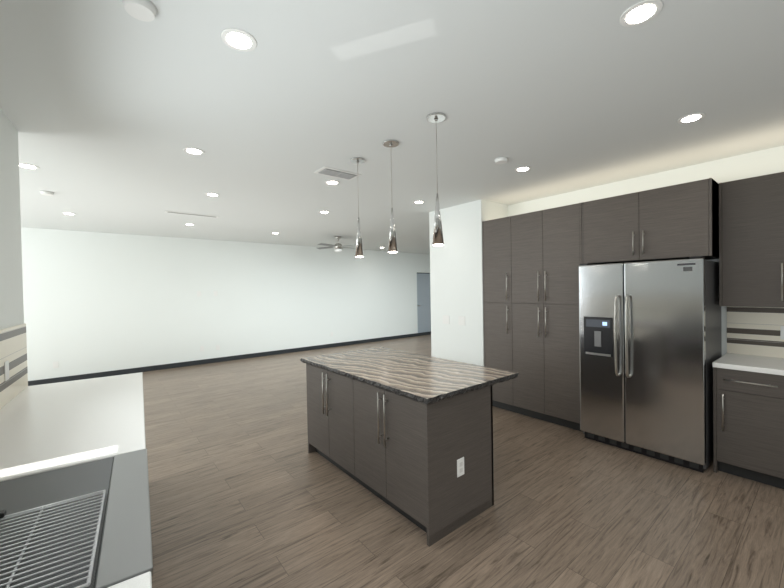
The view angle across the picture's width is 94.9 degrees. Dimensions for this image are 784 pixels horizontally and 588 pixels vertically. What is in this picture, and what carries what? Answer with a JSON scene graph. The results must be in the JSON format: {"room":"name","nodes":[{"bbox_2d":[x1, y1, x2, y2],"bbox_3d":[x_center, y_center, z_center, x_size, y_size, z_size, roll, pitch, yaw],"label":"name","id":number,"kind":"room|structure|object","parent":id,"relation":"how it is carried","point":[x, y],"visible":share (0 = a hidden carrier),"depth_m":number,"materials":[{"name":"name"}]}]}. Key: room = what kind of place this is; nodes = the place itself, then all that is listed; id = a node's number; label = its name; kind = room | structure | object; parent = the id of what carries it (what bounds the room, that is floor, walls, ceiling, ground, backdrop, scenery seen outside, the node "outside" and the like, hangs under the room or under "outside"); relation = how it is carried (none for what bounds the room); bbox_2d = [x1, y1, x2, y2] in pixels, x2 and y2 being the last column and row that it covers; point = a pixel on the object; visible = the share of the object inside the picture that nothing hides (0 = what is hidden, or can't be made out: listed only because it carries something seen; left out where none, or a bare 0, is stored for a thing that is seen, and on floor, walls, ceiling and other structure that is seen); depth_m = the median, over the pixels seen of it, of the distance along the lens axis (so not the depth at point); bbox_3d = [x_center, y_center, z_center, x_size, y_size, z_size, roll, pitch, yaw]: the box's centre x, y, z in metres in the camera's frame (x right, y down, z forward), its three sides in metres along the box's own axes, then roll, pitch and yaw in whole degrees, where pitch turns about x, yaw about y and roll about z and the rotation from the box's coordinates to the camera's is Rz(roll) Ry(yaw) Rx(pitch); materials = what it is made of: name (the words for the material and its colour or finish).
{"room":"kitchen","nodes":[
{"label":"kitchen","id":0,"kind":"room"},
{"bbox_2d":[0,109,23,329],"bbox_3d":[-0.651,0.222,-0.372,0.150,2.730,7.090,-2,1,-35],"label":"wall","id":1,"kind":"structure","parent":0,"point":[11,298],"depth_m":2.34,"materials":[{"name":"white paint"}]},
{"bbox_2d":[0,323,27,408],"bbox_3d":[-1.181,0.438,0.537,0.016,0.449,4.986,-2,1,-35],"label":"backsplash","id":2,"kind":"structure","parent":1,"relation":"attached to","point":[13,365],"depth_m":2.29,"materials":[{"name":"tile"}]},
{"bbox_2d":[21,227,429,380],"bbox_3d":[-4.023,0.163,8.056,14.150,2.730,0.150,-2,1,-39],"label":"wall","id":3,"kind":"structure","parent":0,"point":[95,302],"depth_m":7.72,"materials":[{"name":"white paint"}]},
{"bbox_2d":[53,361,58,367],"bbox_3d":[-5.966,1.255,6.386,0.075,0.116,0.006,-2,1,-39],"label":"outlet","id":4,"kind":"object","parent":3,"relation":"attached to","point":[55,364],"visible":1,"depth_m":6.39,"materials":[{"name":"white plastic"}]},
{"bbox_2d":[28,331,430,385],"bbox_3d":[-3.657,1.469,8.246,14.600,0.100,0.013,-2,1,-39],"label":"baseboard","id":5,"kind":"structure","parent":3,"relation":"attached to","point":[131,370],"depth_m":7.84,"materials":[{"name":"grey"}]},
{"bbox_2d":[417,273,430,332],"bbox_3d":[1.135,0.340,12.222,0.860,2.080,0.104,-2,1,-39],"label":"door","id":6,"kind":"structure","parent":3,"relation":"in","point":[423,303],"depth_m":12.18,"materials":[{"name":"grey paint"}]},
{"bbox_2d":[0,0,783,253],"bbox_3d":[-0.593,-1.261,4.353,15.000,0.100,14.320,-2,1,-39],"label":"ceiling","id":7,"kind":"structure","parent":0,"point":[111,109],"depth_m":2.28,"materials":[{"name":"white paint"}]},
{"bbox_2d":[19,163,38,168],"bbox_3d":[-3.270,-1.145,3.230,0.156,0.005,0.156,-2,1,-39],"label":"recessed light","id":8,"kind":"object","parent":7,"relation":"in","point":[27,166],"visible":0.92,"depth_m":3.23,"materials":[{"name":"white plastic"}]},
{"bbox_2d":[40,191,53,195],"bbox_3d":[-3.887,-1.134,4.059,0.120,0.030,0.120,-2,1,-39],"label":"smoke detector","id":9,"kind":"object","parent":7,"relation":"attached to","point":[47,193],"visible":1,"depth_m":4.04,"materials":[{"name":"white plastic"}]},
{"bbox_2d":[122,0,156,21],"bbox_3d":[-1.015,-1.148,1.449,0.120,0.030,0.120,-2,1,-39],"label":"smoke detector","id":10,"kind":"object","parent":7,"relation":"attached to","point":[144,10],"visible":1,"depth_m":1.44,"materials":[{"name":"white plastic"}]},
{"bbox_2d":[165,211,218,217],"bbox_3d":[-2.955,-1.179,5.339,0.700,0.008,0.100,-2,1,-39],"label":"ceiling vent","id":11,"kind":"object","parent":7,"relation":"in","point":[191,214],"visible":0.96,"depth_m":5.32,"materials":[{"name":"white plastic"}]},
{"bbox_2d":[183,147,204,154],"bbox_3d":[-1.624,-1.170,2.953,0.156,0.005,0.156,-2,1,-39],"label":"recessed light","id":12,"kind":"object","parent":7,"relation":"in","point":[194,151],"visible":1,"depth_m":2.95,"materials":[{"name":"white plastic"}]},
{"bbox_2d":[205,193,219,195],"bbox_3d":[-2.133,-1.180,4.280,0.156,0.005,0.156,-2,1,-39],"label":"recessed light","id":13,"kind":"object","parent":7,"relation":"in","point":[211,194],"visible":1,"depth_m":4.26,"materials":[{"name":"white plastic"}]},
{"bbox_2d":[220,28,256,51],"bbox_3d":[-0.705,-1.168,1.661,0.156,0.005,0.156,-2,1,-39],"label":"recessed light","id":14,"kind":"object","parent":7,"relation":"in","point":[238,39],"visible":1,"depth_m":1.65,"materials":[{"name":"white plastic"}]},
{"bbox_2d":[325,180,339,184],"bbox_3d":[-0.642,-1.200,3.886,0.156,0.005,0.156,-2,1,-39],"label":"recessed light","id":15,"kind":"object","parent":7,"relation":"in","point":[331,182],"visible":1,"depth_m":3.87,"materials":[{"name":"white plastic"}]},
{"bbox_2d":[317,236,352,251],"bbox_3d":[-1.170,-1.084,7.846,0.921,0.330,0.921,-1,1,-14],"label":"ceiling fan","id":16,"kind":"object","parent":7,"relation":"hanging from","point":[338,247],"visible":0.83,"depth_m":7.78,"materials":[{"name":"silver metal"}]},
{"bbox_2d":[314,166,360,179],"bbox_3d":[-0.539,-1.194,3.587,0.420,0.014,0.220,-2,1,-39],"label":"ceiling vent","id":17,"kind":"object","parent":7,"relation":"in","point":[333,172],"visible":1,"depth_m":3.56,"materials":[{"name":"white plastic"}]},
{"bbox_2d":[350,157,364,256],"bbox_3d":[-0.300,-0.766,3.227,0.132,0.868,0.132,-2,1,-39],"label":"pendant light","id":18,"kind":"object","parent":7,"relation":"hanging from","point":[359,245],"visible":1,"depth_m":3.21,"materials":[{"name":"silver metal"}]},
{"bbox_2d":[383,140,398,252],"bbox_3d":[-0.001,-0.766,2.865,0.132,0.868,0.132,-2,1,-39],"label":"pendant light","id":19,"kind":"object","parent":7,"relation":"hanging from","point":[392,245],"visible":1,"depth_m":2.85,"materials":[{"name":"silver metal"}]},
{"bbox_2d":[426,112,445,245],"bbox_3d":[0.306,-0.765,2.445,0.132,0.868,0.132,-2,1,-39],"label":"pendant light","id":20,"kind":"object","parent":7,"relation":"hanging from","point":[436,117],"visible":1,"depth_m":2.43,"materials":[{"name":"silver metal"}]},
{"bbox_2d":[495,157,507,163],"bbox_3d":[0.991,-1.208,3.268,0.120,0.030,0.120,-2,1,-39],"label":"smoke detector","id":21,"kind":"object","parent":7,"relation":"attached to","point":[501,160],"visible":1,"depth_m":3.24,"materials":[{"name":"white plastic"}]},
{"bbox_2d":[515,166,530,171],"bbox_3d":[1.291,-1.229,3.548,0.156,0.005,0.156,-2,1,-39],"label":"recessed light","id":22,"kind":"object","parent":7,"relation":"in","point":[523,169],"visible":1,"depth_m":3.54,"materials":[{"name":"white plastic"}]},
{"bbox_2d":[619,0,662,26],"bbox_3d":[1.063,-1.197,1.539,0.156,0.005,0.156,-2,1,-39],"label":"recessed light","id":23,"kind":"object","parent":7,"relation":"in","point":[640,13],"visible":1,"depth_m":1.53,"materials":[{"name":"white plastic"}]},
{"bbox_2d":[677,113,705,123],"bbox_3d":[2.095,-1.229,2.521,0.156,0.005,0.156,-2,1,-39],"label":"recessed light","id":24,"kind":"object","parent":7,"relation":"in","point":[691,118],"visible":1,"depth_m":2.52,"materials":[{"name":"white plastic"}]},
{"bbox_2d":[142,334,783,587],"bbox_3d":[-0.544,1.569,4.393,15.000,0.100,14.320,-2,1,-39],"label":"floor","id":25,"kind":"structure","parent":0,"point":[247,489],"depth_m":2.52,"materials":[{"name":"brown wood"}]},
{"bbox_2d":[0,372,145,481],"bbox_3d":[-1.816,1.113,2.050,0.682,0.920,1.782,-2,1,-35],"label":"countertop","id":26,"kind":"structure","parent":25,"relation":"on","point":[49,427],"depth_m":1.80,"materials":[{"name":"grey stone"}]},
{"bbox_2d":[0,449,152,587],"bbox_3d":[-1.062,1.075,0.993,0.669,1.000,0.802,-2,1,-35],"label":"range","id":27,"kind":"object","parent":25,"relation":"on","point":[124,549],"visible":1,"depth_m":1.04,"materials":[{"name":"silver metal"}]},
{"bbox_2d":[0,490,105,587],"bbox_3d":[-1.004,0.639,0.846,0.493,0.022,0.476,-2,1,-35],"label":"grill grate","id":28,"kind":"object","parent":27,"relation":"on","point":[93,549],"visible":0.96,"depth_m":0.93,"materials":[{"name":"silver metal"}]},
{"bbox_2d":[108,571,151,587],"bbox_3d":[-0.149,1.117,-0.322,0.682,0.920,2.392,-2,1,-35],"label":"countertop","id":29,"kind":"structure","parent":25,"relation":"on","point":[144,580],"depth_m":0.81,"materials":[{"name":"grey stone"}]},
{"bbox_2d":[306,363,493,546],"bbox_3d":[-0.058,1.089,3.019,0.687,0.880,1.668,-2,1,-39],"label":"kitchen island","id":30,"kind":"object","parent":25,"relation":"on","point":[408,435],"depth_m":2.46,"materials":[{"name":"grey"}]},
{"bbox_2d":[300,347,518,406],"bbox_3d":[0.039,0.627,3.103,0.980,0.038,1.750,-2,1,-39],"label":"island countertop","id":31,"kind":"structure","parent":30,"relation":"on","point":[429,379],"depth_m":2.79,"materials":[{"name":"brown stone"}]},
{"bbox_2d":[482,216,509,410],"bbox_3d":[1.576,0.256,4.790,0.597,2.440,0.426,-2,1,-39],"label":"tall cabinet","id":32,"kind":"object","parent":25,"relation":"on","point":[495,232],"depth_m":4.60,"materials":[{"name":"grey"}]},
{"bbox_2d":[510,203,593,431],"bbox_3d":[1.972,0.256,4.299,0.597,2.440,0.834,-2,1,-39],"label":"tall cabinet","id":33,"kind":"object","parent":25,"relation":"on","point":[532,261],"depth_m":4.09,"materials":[{"name":"grey"}]},
{"bbox_2d":[578,256,721,472],"bbox_3d":[2.470,0.582,3.501,0.806,1.793,0.982,-2,1,-39],"label":"fridge","id":34,"kind":"object","parent":25,"relation":"on","point":[650,349],"visible":1,"depth_m":3.21,"materials":[{"name":"grey metal"}]},
{"bbox_2d":[713,369,783,488],"bbox_3d":[3.032,1.038,3.014,0.597,0.875,0.418,-2,1,-39],"label":"base cabinet","id":35,"kind":"object","parent":25,"relation":"on","point":[748,412],"depth_m":2.83,"materials":[{"name":"grey"}]},
{"bbox_2d":[712,353,783,376],"bbox_3d":[3.516,0.576,2.375,0.627,0.040,2.020,-2,1,-39],"label":"countertop","id":36,"kind":"structure","parent":35,"relation":"on","point":[746,363],"depth_m":2.91,"materials":[{"name":"white stone"}]},
{"bbox_2d":[429,199,507,365],"bbox_3d":[1.190,0.109,5.377,0.760,2.730,0.967,-2,1,-39],"label":"wall","id":37,"kind":"structure","parent":0,"point":[456,274],"depth_m":5.06,"materials":[{"name":"white paint"}]},
{"bbox_2d":[458,316,464,324],"bbox_3d":[0.976,0.375,5.041,0.006,0.125,0.120,-2,1,-39],"label":"light switch","id":38,"kind":"object","parent":37,"relation":"attached to","point":[461,320],"visible":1,"depth_m":5.04,"materials":[{"name":"white plastic"}]},
{"bbox_2d":[508,145,783,355],"bbox_3d":[3.664,0.102,2.798,0.150,2.730,6.153,-2,1,-39],"label":"wall","id":39,"kind":"structure","parent":0,"point":[755,164],"depth_m":3.55,"materials":[{"name":"white paint"}]},
{"bbox_2d":[582,178,718,264],"bbox_3d":[2.530,-0.644,3.546,0.635,0.640,1.031,-2,1,-39],"label":"upper cabinet","id":40,"kind":"object","parent":39,"relation":"attached to","point":[677,222],"visible":0.96,"depth_m":3.28,"materials":[{"name":"grey"}]},
{"bbox_2d":[719,172,783,306],"bbox_3d":[3.110,-0.432,3.077,0.332,1.070,0.418,-2,1,-39],"label":"upper cabinet","id":41,"kind":"object","parent":39,"relation":"attached to","point":[751,241],"visible":1,"depth_m":2.96,"materials":[{"name":"grey"}]},
{"bbox_2d":[727,306,783,357],"bbox_3d":[3.750,0.324,2.564,0.016,0.448,2.020,-2,1,-39],"label":"backsplash","id":42,"kind":"structure","parent":39,"relation":"attached to","point":[757,331],"depth_m":3.20,"materials":[{"name":"tile"}]}
]}

